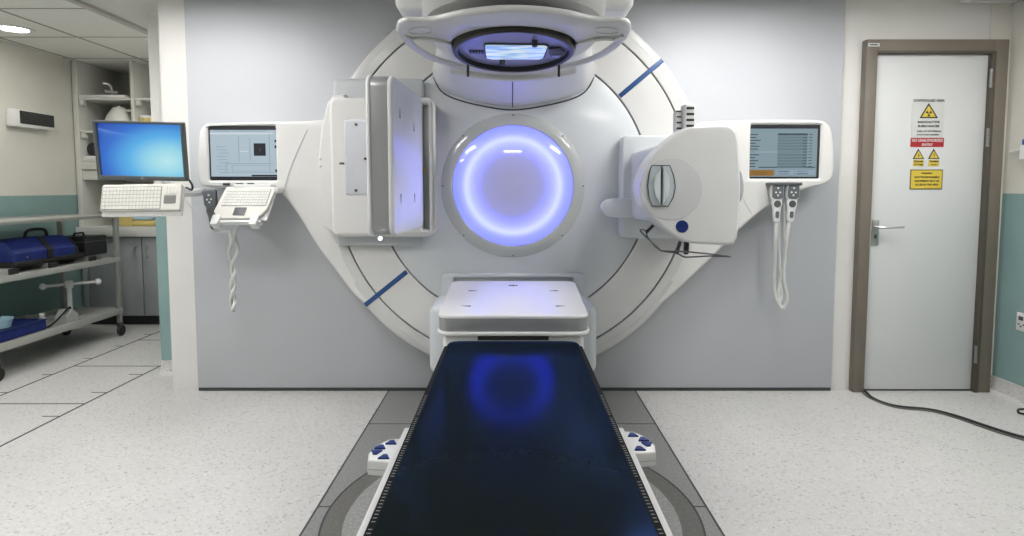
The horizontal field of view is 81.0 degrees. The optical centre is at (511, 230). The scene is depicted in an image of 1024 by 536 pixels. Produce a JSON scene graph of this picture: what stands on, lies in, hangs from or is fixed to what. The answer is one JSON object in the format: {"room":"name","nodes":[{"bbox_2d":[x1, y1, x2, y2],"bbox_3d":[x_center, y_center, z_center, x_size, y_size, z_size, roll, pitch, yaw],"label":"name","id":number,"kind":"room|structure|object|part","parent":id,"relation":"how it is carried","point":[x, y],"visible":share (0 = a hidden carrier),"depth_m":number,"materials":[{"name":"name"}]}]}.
{"room":"radiotherapy treatment room","nodes":[
{"label":"radiotherapy treatment room","id":0,"kind":"room"},
{"bbox_2d":[0,40,82,317],"bbox_3d":[-4.110,-0.079,1.909,0.100,2.470,8.620,0,4,0],"label":"wall","id":1,"kind":"structure","parent":0,"point":[32,161],"depth_m":5.12,"materials":[{"name":"beige paint"}]},
{"bbox_2d":[5,108,54,130],"bbox_3d":[-4.018,-0.928,5.018,0.085,0.140,0.420,0,4,0],"label":"wall speaker","id":2,"kind":"object","parent":1,"relation":"attached to","point":[20,118],"visible":1,"depth_m":4.95,"materials":[{"name":"white plastic"}]},
{"bbox_2d":[20,110,54,127],"bbox_3d":[-3.982,-0.938,5.037,0.008,0.103,0.360,0,4,0],"label":"grille","id":3,"kind":"object","parent":2,"relation":"attached to","point":[28,119],"depth_m":5.02,"materials":[{"name":"grey plastic"}]},
{"bbox_2d":[0,324,91,353],"bbox_3d":[-4.035,1.104,1.992,0.050,0.100,8.620,0,4,0],"label":"baseboard","id":4,"kind":"structure","parent":1,"relation":"attached to","point":[87,324],"depth_m":5.10,"materials":[{"name":"stone"}]},
{"bbox_2d":[0,8,148,72],"bbox_3d":[-3.400,-1.313,1.823,1.320,0.014,8.620,0,4,0],"label":"grid","id":5,"kind":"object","parent":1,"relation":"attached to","point":[0,8],"depth_m":4.67,"materials":[{"name":"white metal"}]},
{"bbox_2d":[0,0,157,72],"bbox_3d":[-0.490,-1.360,1.819,7.340,0.100,8.820,0,4,0],"label":"ceiling","id":6,"kind":"structure","parent":0,"point":[76,22],"depth_m":4.45,"materials":[{"name":"tile"}]},
{"bbox_2d":[0,24,35,33],"bbox_3d":[-3.659,-1.484,4.409,0.250,0.010,0.250,0,4,0],"label":"recessed light","id":7,"kind":"object","parent":6,"relation":"in","point":[4,27],"visible":1,"depth_m":4.41,"materials":[{"name":"grey plastic"}]},
{"bbox_2d":[0,26,27,31],"bbox_3d":[-3.659,-1.487,4.409,0.176,0.003,0.176,0,4,0],"label":"diffuser","id":8,"kind":"object","parent":7,"relation":"attached to","point":[4,28],"depth_m":4.41,"materials":[{"name":"white plastic"}]},
{"bbox_2d":[959,0,1018,2],"bbox_3d":[2.894,-1.401,3.459,0.332,0.045,0.420,0,4,0],"label":"ceiling vent","id":9,"kind":"object","parent":6,"relation":"in","point":[960,1],"visible":1,"depth_m":3.64,"materials":[{"name":"grey plastic"}]},
{"bbox_2d":[124,180,153,184],"bbox_3d":[-3.130,-0.383,6.258,2.060,2.470,0.100,0,4,0],"label":"wall","id":10,"kind":"structure","parent":0,"point":[126,182],"depth_m":6.20,"materials":[{"name":"beige paint"}]},
{"bbox_2d":[66,0,147,34],"bbox_3d":[-2.737,-1.304,1.823,0.075,0.032,8.620,0,4,0],"label":"trim","id":11,"kind":"structure","parent":10,"relation":"attached to","point":[80,3],"depth_m":4.04,"materials":[{"name":"white metal"}]},
{"bbox_2d":[147,12,171,359],"bbox_3d":[-2.303,-0.306,5.156,0.285,2.470,2.110,0,4,0],"label":"wall","id":12,"kind":"structure","parent":0,"point":[161,225],"depth_m":4.12,"materials":[{"name":"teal paint"}]},
{"bbox_2d":[0,324,1023,535],"bbox_3d":[-0.490,1.213,2.000,7.340,0.120,8.820,0,4,0],"label":"floor","id":13,"kind":"structure","parent":0,"point":[144,457],"depth_m":2.90,"materials":[{"name":"stone"}]},
{"bbox_2d":[0,214,125,380],"bbox_3d":[-3.699,0.432,4.627,0.530,1.069,1.366,0,4,0],"label":"trolley","id":14,"kind":"object","parent":13,"relation":"on","point":[91,314],"visible":0.8,"depth_m":4.85,"materials":[{"name":"grey metal"}]},
{"bbox_2d":[0,319,46,342],"bbox_3d":[-3.635,0.708,4.275,0.340,0.080,0.420,0,4,0],"label":"tray","id":15,"kind":"object","parent":14,"relation":"on","point":[20,327],"visible":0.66,"depth_m":4.29,"materials":[{"name":"blue plastic"}]},
{"bbox_2d":[0,316,13,328],"bbox_3d":[-3.570,0.640,4.180,0.160,0.065,0.160,0,4,0],"label":"plastic tub","id":16,"kind":"object","parent":15,"relation":"on","point":[5,321],"visible":1,"depth_m":4.17,"materials":[{"name":"blue plastic"}]},
{"bbox_2d":[14,315,53,321],"bbox_3d":[-3.780,0.701,4.655,0.240,0.040,0.310,0,4,0],"label":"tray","id":17,"kind":"object","parent":14,"relation":"on","point":[49,317],"visible":0.41,"depth_m":4.79,"materials":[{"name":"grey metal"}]},
{"bbox_2d":[0,227,84,267],"bbox_3d":[-3.639,0.105,4.553,0.302,0.262,0.700,0,4,0],"label":"tool bag","id":18,"kind":"object","parent":14,"relation":"on","point":[26,250],"visible":1,"depth_m":4.45,"materials":[{"name":"blue fabric"}]},
{"bbox_3d":[-3.600,0.012,4.537,0.021,0.075,0.232,0,4,0],"label":"handle","id":19,"kind":"part","parent":18,"relation":"part of","materials":[{"name":"black plastic"}]},
{"bbox_2d":[38,313,46,325],"bbox_3d":[-3.570,0.675,4.558,0.056,0.104,0.056,0,4,0],"label":"bottle","id":20,"kind":"object","parent":14,"relation":"on","point":[41,315],"visible":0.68,"depth_m":4.54,"materials":[{"name":"white plastic"}]},
{"bbox_2d":[0,215,94,221],"bbox_3d":[-3.700,-0.088,4.590,0.480,0.010,1.270,0,4,0],"label":"shelf","id":21,"kind":"object","parent":14,"relation":"attached to","point":[38,218],"depth_m":4.65,"materials":[{"name":"white metal"}]},
{"bbox_3d":[-3.700,-0.088,4.590,0.528,0.025,1.310,0,4,0],"label":"frame","id":22,"kind":"part","parent":14,"relation":"part of","materials":[{"name":"grey metal"}]},
{"bbox_2d":[0,256,120,283],"bbox_3d":[-3.700,0.291,4.617,0.528,0.045,1.318,0,4,0],"label":"shelf","id":23,"kind":"object","parent":14,"relation":"attached to","point":[31,271],"depth_m":4.54,"materials":[{"name":"white metal"}]},
{"bbox_3d":[-3.942,0.336,5.258,0.036,0.945,0.036,0,4,0],"label":"post","id":24,"kind":"part","parent":14,"relation":"part of","materials":[{"name":"grey metal"}]},
{"bbox_2d":[0,307,122,351],"bbox_3d":[-3.700,0.745,4.648,0.528,0.055,1.318,0,4,0],"label":"shelf","id":25,"kind":"object","parent":14,"relation":"attached to","point":[91,314],"depth_m":4.74,"materials":[{"name":"white metal"}]},
{"bbox_2d":[46,306,77,327],"bbox_3d":[-3.520,0.661,4.646,0.100,0.122,0.302,0,4,0],"label":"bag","id":26,"kind":"object","parent":14,"relation":"on","point":[68,315],"visible":0.98,"depth_m":4.70,"materials":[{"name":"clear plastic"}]},
{"bbox_2d":[39,278,101,316],"bbox_3d":[-3.614,0.550,4.922,0.181,0.304,0.398,2,4,26],"label":"stand","id":27,"kind":"object","parent":14,"relation":"on","point":[69,284],"visible":0.86,"depth_m":4.90,"materials":[{"name":"grey metal"}]},
{"bbox_3d":[-3.620,0.546,4.910,0.034,0.295,0.036,0,4,0],"label":"post","id":28,"kind":"part","parent":27,"relation":"part of","materials":[{"name":"white metal"}]},
{"bbox_2d":[67,232,107,255],"bbox_3d":[-3.650,0.105,5.060,0.306,0.191,0.266,0,4,0],"label":"equipment case","id":29,"kind":"object","parent":14,"relation":"on","point":[90,245],"visible":0.69,"depth_m":5.01,"materials":[{"name":"grey plastic"}]},
{"bbox_3d":[-3.650,0.028,5.054,0.015,0.038,0.135,0,4,0],"label":"handle","id":30,"kind":"part","parent":29,"relation":"part of","materials":[{"name":"black plastic"}]},
{"bbox_3d":[-3.458,0.336,5.258,0.036,0.945,0.036,0,4,0],"label":"post","id":31,"kind":"part","parent":14,"relation":"part of","materials":[{"name":"grey metal"}]},
{"bbox_2d":[0,331,160,446],"bbox_3d":[-2.917,1.055,3.457,0.706,0.012,4.750,0,4,0],"label":"trim","id":32,"kind":"structure","parent":13,"relation":"in","point":[158,331],"depth_m":3.75,"materials":[{"name":"grey metal"}]},
{"bbox_2d":[82,267,95,323],"bbox_3d":[-4.018,0.452,5.954,0.065,0.846,0.615,0,4,0],"label":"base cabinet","id":33,"kind":"object","parent":13,"relation":"on","point":[85,271],"visible":0.08,"depth_m":5.65,"materials":[{"name":"grey laminate"}]},
{"bbox_3d":[-4.018,0.427,5.653,0.059,0.738,0.018,0,4,0],"label":"door","id":34,"kind":"part","parent":33,"relation":"part of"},
{"bbox_2d":[89,237,148,323],"bbox_3d":[-3.728,0.454,5.936,0.505,0.846,0.651,0,4,0],"label":"base cabinet","id":35,"kind":"object","parent":13,"relation":"on","point":[102,294],"visible":0.5,"depth_m":5.65,"materials":[{"name":"grey plastic"}]},
{"bbox_2d":[76,224,155,236],"bbox_3d":[-3.252,-0.014,5.901,1.605,0.092,0.655,0,4,0],"label":"countertop","id":36,"kind":"structure","parent":35,"relation":"on","point":[124,231],"depth_m":5.58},
{"bbox_2d":[71,60,150,226],"bbox_3d":[-3.255,-0.824,5.860,1.590,1.528,0.614,0,4,0],"label":"shelf unit","id":37,"kind":"object","parent":36,"relation":"on","point":[87,79],"visible":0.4,"depth_m":5.64,"materials":[{"name":"white wood"}]},
{"bbox_3d":[-3.244,-0.619,5.744,1.508,0.073,0.354,0,4,0],"label":"drawer","id":38,"kind":"part","parent":37,"relation":"part of","materials":[{"name":"white plastic"}]},
{"bbox_2d":[84,142,95,158],"bbox_3d":[-3.937,-0.756,5.681,0.260,0.164,0.160,0,4,0],"label":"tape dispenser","id":39,"kind":"object","parent":37,"relation":"on","point":[90,148],"visible":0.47,"depth_m":5.64,"materials":[{"name":"black plastic"}]},
{"bbox_3d":[-3.244,-0.532,5.758,1.508,0.086,0.338,0,4,0],"label":"drawer","id":40,"kind":"part","parent":37,"relation":"part of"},
{"bbox_3d":[-4.025,-0.824,5.862,0.050,1.528,0.610,0,4,0],"label":"panel","id":41,"kind":"part","parent":37,"relation":"part of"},
{"bbox_2d":[78,82,130,97],"bbox_3d":[-3.820,-1.317,5.652,0.490,0.156,0.240,0,4,0],"label":"tray","id":42,"kind":"object","parent":37,"relation":"on","point":[112,92],"visible":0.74,"depth_m":5.54,"materials":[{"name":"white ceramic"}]},
{"bbox_3d":[-3.820,-1.252,5.656,0.490,0.028,0.240,0,4,0],"label":"dish","id":43,"kind":"part","parent":42,"relation":"part of","materials":[{"name":"white ceramic"}]},
{"bbox_3d":[-3.776,-1.326,5.615,0.089,0.132,0.029,-1,4,-16],"label":"post","id":44,"kind":"part","parent":42,"relation":"part of","materials":[{"name":"metal"}]},
{"bbox_3d":[-3.735,-1.297,5.603,0.124,0.045,0.032,0,4,0],"label":"arm","id":45,"kind":"part","parent":42,"relation":"part of","materials":[{"name":"metal"}]},
{"bbox_2d":[105,106,131,120],"bbox_3d":[-3.685,-1.058,5.636,0.235,0.241,0.244,-3,5,-40],"label":"water jug","id":46,"kind":"object","parent":37,"relation":"on","point":[118,113],"visible":0.58,"depth_m":5.57,"materials":[{"name":"white plastic"}]},
{"bbox_3d":[-3.240,-1.075,6.139,1.520,1.067,0.018,0,4,0],"label":"panel","id":47,"kind":"part","parent":37,"relation":"part of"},
{"bbox_2d":[139,115,150,121],"bbox_3d":[-3.425,-1.010,5.643,0.132,0.145,0.132,0,4,0],"label":"canister","id":48,"kind":"object","parent":37,"relation":"on","point":[142,117],"visible":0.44,"depth_m":5.58,"materials":[{"name":"yellow plastic"}]},
{"bbox_3d":[-3.425,-1.069,5.639,0.132,0.026,0.132,0,4,0],"label":"lid","id":49,"kind":"part","parent":48,"relation":"part of","materials":[{"name":"white plastic"}]},
{"bbox_2d":[119,217,133,225],"bbox_3d":[-3.660,-0.126,5.765,0.140,0.150,0.160,0,4,0],"label":"storage box","id":50,"kind":"object","parent":36,"relation":"on","point":[123,221],"visible":0.37,"depth_m":5.69,"materials":[{"name":"yellow cardboard"}]},
{"bbox_2d":[132,220,155,225],"bbox_3d":[-3.484,-0.077,5.729,0.220,0.057,0.160,0,4,0],"label":"folded cloth","id":51,"kind":"object","parent":36,"relation":"on","point":[135,222],"visible":0.72,"depth_m":5.65,"materials":[{"name":"yellow fabric"}]},
{"bbox_2d":[133,217,154,219],"bbox_3d":[-3.484,-0.138,5.724,0.196,0.062,0.160,0,4,0],"label":"folded cloth","id":52,"kind":"object","parent":51,"relation":"on","point":[134,218],"visible":0.34,"depth_m":5.65,"materials":[{"name":"fabric"}]},
{"bbox_2d":[142,237,159,323],"bbox_3d":[-3.215,0.454,5.936,0.510,0.846,0.651,0,4,0],"label":"base cabinet","id":53,"kind":"object","parent":13,"relation":"on","point":[149,247],"visible":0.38,"depth_m":5.65,"materials":[{"name":"grey laminate"}]},
{"bbox_2d":[301,391,722,535],"bbox_3d":[0.000,1.230,0.968,1.580,0.011,5.760,0,4,0],"label":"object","id":54,"kind":"structure","parent":13,"relation":"in","point":[397,406],"depth_m":3.11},
{"bbox_2d":[356,341,672,535],"bbox_3d":[0.005,0.847,1.465,0.766,0.677,1.965,0,4,0],"label":"couch","id":55,"kind":"object","parent":54,"relation":"on","point":[503,438],"visible":1,"depth_m":1.39,"materials":[{"name":"black plastic"}]},
{"bbox_3d":[-0.276,0.594,1.034,0.023,0.061,1.140,0,4,0],"label":"rail","id":56,"kind":"part","parent":55,"relation":"part of","materials":[{"name":"white plastic"}]},
{"bbox_3d":[0.285,0.594,1.034,0.023,0.061,1.140,0,4,0],"label":"rail","id":57,"kind":"part","parent":55,"relation":"part of","materials":[{"name":"white plastic"}]},
{"bbox_2d":[342,476,681,535],"bbox_3d":[0.000,1.126,2.394,1.310,0.008,1.310,0,4,0],"label":"trim","id":58,"kind":"structure","parent":13,"relation":"in","point":[355,516],"depth_m":2.40,"materials":[{"name":"silver metal"}]},
{"bbox_2d":[299,391,724,535],"bbox_3d":[0.000,1.229,0.968,1.588,0.012,5.760,0,4,0],"label":"trim","id":59,"kind":"structure","parent":13,"relation":"in","point":[324,495],"depth_m":2.80,"materials":[{"name":"grey metal"}]},
{"bbox_2d":[318,467,705,535],"bbox_3d":[0.000,1.126,2.394,1.466,0.008,1.466,0,4,0],"label":"trim","id":60,"kind":"structure","parent":13,"relation":"in","point":[332,525],"depth_m":2.44,"materials":[{"name":"grey metal"}]},
{"bbox_2d":[864,389,1023,438],"bbox_3d":[2.474,1.048,3.381,0.185,0.014,1.092,-2,5,-32],"label":"cable","id":61,"kind":"object","parent":13,"relation":"on","point":[865,391],"visible":0.96,"depth_m":3.39,"materials":[{"name":"black rubber"}]},
{"bbox_2d":[1017,408,1023,414],"bbox_3d":[2.962,1.048,3.409,0.148,0.012,0.214,3,5,41],"label":"cable","id":62,"kind":"object","parent":13,"relation":"on","point":[1018,409],"visible":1,"depth_m":3.46,"materials":[{"name":"black rubber"}]},
{"bbox_2d":[158,0,991,389],"bbox_3d":[0.500,-0.221,3.949,5.360,2.470,0.350,0,4,0],"label":"wall","id":63,"kind":"structure","parent":0,"point":[864,19],"depth_m":3.74,"materials":[{"name":"white paint"}]},
{"bbox_2d":[158,360,172,375],"bbox_3d":[-2.312,0.952,4.162,0.265,0.100,0.050,0,4,0],"label":"baseboard","id":64,"kind":"structure","parent":63,"relation":"attached to","point":[166,365],"depth_m":4.18,"materials":[{"name":"stone"}]},
{"bbox_2d":[198,120,365,301],"bbox_3d":[-1.333,-0.100,3.660,1.060,1.132,0.199,0,4,0],"label":"control panel","id":65,"kind":"object","parent":63,"relation":"attached to","point":[285,155],"visible":0.82,"depth_m":3.55,"materials":[{"name":"white plastic"}]},
{"bbox_2d":[102,180,205,216],"bbox_3d":[-1.937,-0.283,3.384,0.432,0.389,0.546,0,4,0],"label":"support arm","id":66,"kind":"object","parent":65,"relation":"attached to","point":[188,192],"visible":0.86,"depth_m":3.14,"materials":[{"name":"white plastic"}]},
{"bbox_2d":[92,120,189,180],"bbox_3d":[-1.976,-0.427,3.212,0.470,0.322,0.099,0,4,-3],"label":"monitor","id":67,"kind":"object","parent":66,"relation":"attached to","point":[124,150],"visible":1,"depth_m":3.20,"materials":[{"name":"black"}]},
{"bbox_2d":[100,184,182,211],"bbox_3d":[-1.938,-0.174,3.138,0.432,0.147,0.053,0,4,3],"label":"keyboard","id":68,"kind":"object","parent":66,"relation":"on","point":[134,197],"visible":1,"depth_m":3.13,"materials":[{"name":"beige plastic"}]},
{"bbox_2d":[102,186,184,216],"bbox_3d":[-1.937,-0.153,3.156,0.434,0.163,0.051,0,4,3],"label":"keyboard tray","id":69,"kind":"object","parent":66,"relation":"on","point":[123,213],"depth_m":3.14,"materials":[{"name":"white plastic"}]},
{"bbox_3d":[-1.904,-0.299,3.318,0.189,0.212,0.097,0,4,0],"label":"arm","id":70,"kind":"part","parent":66,"relation":"part of","materials":[{"name":"white plastic"}]},
{"bbox_3d":[-1.844,-0.224,3.465,0.069,0.053,0.394,-1,4,-10],"label":"arm","id":71,"kind":"part","parent":66,"relation":"part of","materials":[{"name":"white plastic"}]},
{"bbox_2d":[202,189,239,311],"bbox_3d":[-1.726,0.123,3.580,0.196,0.744,0.095,-2,4,-22],"label":"pendant","id":72,"kind":"object","parent":65,"relation":"hanging from","point":[210,197],"visible":0.94,"depth_m":3.58,"materials":[{"name":"grey plastic"}]},
{"bbox_2d":[210,183,283,228],"bbox_3d":[-1.525,-0.148,3.455,0.360,0.259,0.286,0,4,0],"label":"holder","id":73,"kind":"object","parent":65,"relation":"attached to","point":[255,221],"visible":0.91,"depth_m":3.37,"materials":[{"name":"white plastic"}]},
{"bbox_2d":[214,187,274,219],"bbox_3d":[-1.528,-0.159,3.429,0.320,0.185,0.149,0,4,4],"label":"keyboard","id":74,"kind":"object","parent":73,"relation":"on","point":[237,203],"visible":1,"depth_m":3.41,"materials":[{"name":"beige plastic"}]},
{"bbox_2d":[215,193,275,220],"bbox_3d":[-1.528,-0.146,3.443,0.313,0.171,0.137,0,4,4],"label":"tray","id":75,"kind":"object","parent":73,"relation":"on","point":[265,217],"depth_m":3.37,"materials":[{"name":"white plastic"}]},
{"bbox_3d":[-1.365,-0.239,3.502,0.040,0.040,0.080,0,4,0],"label":"knob","id":76,"kind":"part","parent":73,"relation":"part of","materials":[{"name":"white plastic"}]},
{"bbox_2d":[184,0,845,387],"bbox_3d":[0.017,-0.219,3.763,4.050,2.447,0.022,0,4,0],"label":"wall panel","id":77,"kind":"object","parent":63,"relation":"attached to","point":[295,322],"depth_m":3.77,"materials":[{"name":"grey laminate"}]},
{"bbox_2d":[199,388,830,390],"bbox_3d":[0.017,1.012,3.852,4.050,0.022,0.016,0,4,0],"label":"trim","id":78,"kind":"structure","parent":63,"relation":"attached to","point":[200,389],"depth_m":3.84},
{"bbox_2d":[319,0,743,371],"bbox_3d":[0.006,-0.217,2.845,2.240,2.316,1.807,0,4,0],"label":"linear accelerator","id":79,"kind":"object","parent":63,"relation":"attached to","point":[490,170],"visible":0.98,"depth_m":3.45,"materials":[{"name":"grey plastic"}]},
{"bbox_3d":[-0.665,-0.349,3.023,0.130,0.330,0.840,0,4,0],"label":"imager arm","id":80,"kind":"part","parent":79,"relation":"part of"},
{"bbox_3d":[0.006,0.420,3.588,0.862,0.340,0.040,0,4,0],"label":"imager frame","id":81,"kind":"part","parent":79,"relation":"part of","materials":[{"name":"white plastic"}]},
{"bbox_3d":[0.006,-0.710,2.311,0.432,0.066,0.431,0,4,0],"label":"plate","id":82,"kind":"part","parent":79,"relation":"part of","materials":[{"name":"plastic"}]},
{"bbox_3d":[0.010,-1.165,2.796,1.030,0.403,0.500,0,4,0],"label":"gantry arm","id":83,"kind":"part","parent":79,"relation":"part of","materials":[{"name":"white plastic"}]},
{"bbox_3d":[0.017,-0.697,2.329,0.248,0.026,0.171,0,4,0],"label":"port frame","id":84,"kind":"part","parent":79,"relation":"part of","materials":[{"name":"grey plastic"}]},
{"bbox_3d":[0.084,-0.693,2.221,0.024,0.024,0.024,0,4,0],"label":"knob","id":85,"kind":"part","parent":79,"relation":"part of","materials":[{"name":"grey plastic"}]},
{"bbox_3d":[0.172,-0.694,2.330,0.063,0.019,0.100,0,4,0],"label":"latch plate","id":86,"kind":"part","parent":79,"relation":"part of","materials":[{"name":"grey plastic"}]},
{"bbox_3d":[0.825,-0.242,3.173,0.290,0.380,0.795,0,4,0],"label":"tube arm","id":87,"kind":"part","parent":79,"relation":"part of"},
{"bbox_3d":[0.627,-0.010,2.731,0.016,0.036,0.067,3,5,36],"label":"wire post","id":88,"kind":"part","parent":79,"relation":"part of","materials":[{"name":"black plastic"}]},
{"bbox_3d":[0.644,-0.195,2.588,0.119,0.174,0.010,0,4,0],"label":"handle plate","id":89,"kind":"part","parent":79,"relation":"part of","materials":[{"name":"white plastic"}]},
{"bbox_3d":[0.687,-0.182,2.597,0.270,0.270,0.014,0,4,0],"label":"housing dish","id":90,"kind":"part","parent":79,"relation":"part of","materials":[{"name":"white plastic"}]},
{"bbox_3d":[0.794,0.081,2.863,0.016,0.052,0.113,2,4,22],"label":"wire post","id":91,"kind":"part","parent":79,"relation":"part of","materials":[{"name":"black plastic"}]},
{"bbox_3d":[0.788,0.074,2.712,0.024,0.061,0.059,1,4,18],"label":"wire post","id":92,"kind":"part","parent":79,"relation":"part of","materials":[{"name":"black plastic"}]},
{"bbox_2d":[659,120,833,302],"bbox_3d":[1.360,-0.097,3.632,1.091,1.129,0.256,0,4,0],"label":"control panel","id":93,"kind":"object","parent":63,"relation":"attached to","point":[771,152],"visible":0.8,"depth_m":3.55,"materials":[{"name":"white plastic"}]},
{"bbox_2d":[770,185,783,303],"bbox_3d":[1.593,0.081,3.586,0.073,0.740,0.192,4,5,41],"label":"pendant","id":94,"kind":"object","parent":93,"relation":"hanging from","point":[776,191],"visible":0.99,"depth_m":3.53,"materials":[{"name":"grey plastic"}]},
{"bbox_2d":[776,185,799,309],"bbox_3d":[1.645,0.093,3.597,0.082,0.767,0.155,0,4,0],"label":"pendant","id":95,"kind":"object","parent":93,"relation":"hanging from","point":[791,191],"visible":0.98,"depth_m":3.54,"materials":[{"name":"grey plastic"}]},
{"bbox_2d":[849,39,1008,392],"bbox_3d":[2.600,-0.072,3.740,0.870,2.201,0.092,0,4,0],"label":"door","id":96,"kind":"structure","parent":63,"relation":"in","point":[925,261],"depth_m":3.76,"materials":[{"name":"laminate"}]},
{"bbox_2d":[868,43,879,46],"bbox_3d":[2.207,-1.135,3.658,0.070,0.022,0.006,0,4,0],"label":"label","id":97,"kind":"object","parent":96,"relation":"attached to","point":[869,44],"visible":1,"depth_m":3.66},
{"bbox_3d":[2.278,0.009,3.764,0.042,0.160,0.012,0,4,0],"label":"handle plate","id":98,"kind":"part","parent":96,"relation":"part of","materials":[{"name":"metal"}]},
{"bbox_3d":[2.345,-0.023,3.732,0.154,0.020,0.070,0,4,0],"label":"lever","id":99,"kind":"part","parent":96,"relation":"part of","materials":[{"name":"metal"}]},
{"bbox_2d":[913,149,923,165],"bbox_3d":[2.529,-0.457,3.733,0.072,0.108,0.006,0,4,0],"label":"warning sign","id":100,"kind":"object","parent":96,"relation":"attached to","point":[918,155],"visible":1,"depth_m":3.73,"materials":[{"name":"yellow plastic"}]},
{"bbox_3d":[2.531,-0.422,3.737,0.064,0.039,0.004,0,4,0],"label":"caption plate","id":101,"kind":"part","parent":100,"relation":"part of","materials":[{"name":"yellow plastic"}]},
{"bbox_2d":[909,169,942,189],"bbox_3d":[2.584,-0.321,3.743,0.203,0.124,0.006,0,4,0],"label":"notice sign","id":102,"kind":"object","parent":96,"relation":"attached to","point":[920,179],"visible":1,"depth_m":3.74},
{"bbox_2d":[910,138,943,146],"bbox_3d":[2.579,-0.550,3.727,0.207,0.056,0.005,0,4,0],"label":"sign","id":103,"kind":"object","parent":96,"relation":"attached to","point":[914,142],"visible":1,"depth_m":3.73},
{"bbox_2d":[911,98,944,137],"bbox_3d":[2.576,-0.700,3.716,0.197,0.239,0.006,0,4,0],"label":"sign","id":104,"kind":"object","parent":96,"relation":"attached to","point":[927,113],"visible":1,"depth_m":3.71,"materials":[{"name":"white plastic"}]},
{"bbox_2d":[928,149,938,165],"bbox_3d":[2.625,-0.457,3.733,0.072,0.108,0.006,0,4,0],"label":"warning sign","id":105,"kind":"object","parent":96,"relation":"attached to","point":[933,155],"visible":1,"depth_m":3.73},
{"bbox_3d":[2.627,-0.422,3.737,0.064,0.039,0.004,0,4,0],"label":"caption plate","id":106,"kind":"part","parent":105,"relation":"part of","materials":[{"name":"yellow plastic"}]},
{"bbox_2d":[990,3,1012,374],"bbox_3d":[3.015,-0.259,3.769,0.130,2.370,0.004,0,4,0],"label":"trim","id":107,"kind":"structure","parent":63,"relation":"attached to","point":[1001,13],"depth_m":3.70,"materials":[{"name":"beige paint"}]},
{"bbox_2d":[992,0,1023,386],"bbox_3d":[3.130,0.007,0.692,0.100,2.470,6.180,0,4,0],"label":"wall","id":108,"kind":"structure","parent":0,"point":[1008,351],"depth_m":3.68,"materials":[{"name":"teal paint"}]},
{"bbox_2d":[989,375,1023,406],"bbox_3d":[3.055,1.189,0.775,0.050,0.100,6.180,0,4,0],"label":"baseboard","id":109,"kind":"structure","parent":108,"relation":"attached to","point":[1014,393],"depth_m":3.71,"materials":[{"name":"stone"}]},
{"bbox_2d":[1009,139,1023,159],"bbox_3d":[3.050,-0.476,3.476,0.060,0.125,0.402,0,4,0],"label":"wall dispenser","id":110,"kind":"object","parent":108,"relation":"attached to","point":[1021,156],"visible":1,"depth_m":3.56,"materials":[{"name":"white plastic"}]},
{"bbox_3d":[3.050,-0.483,3.626,0.016,0.028,0.102,0,4,0],"label":"spout","id":111,"kind":"part","parent":110,"relation":"part of","materials":[{"name":"white plastic"}]},
{"bbox_2d":[1016,312,1023,331],"bbox_3d":[3.071,0.552,3.577,0.017,0.110,0.150,0,4,0],"label":"power socket","id":112,"kind":"object","parent":108,"relation":"attached to","point":[1020,316],"visible":1,"depth_m":3.62,"materials":[{"name":"white plastic"}]}
]}

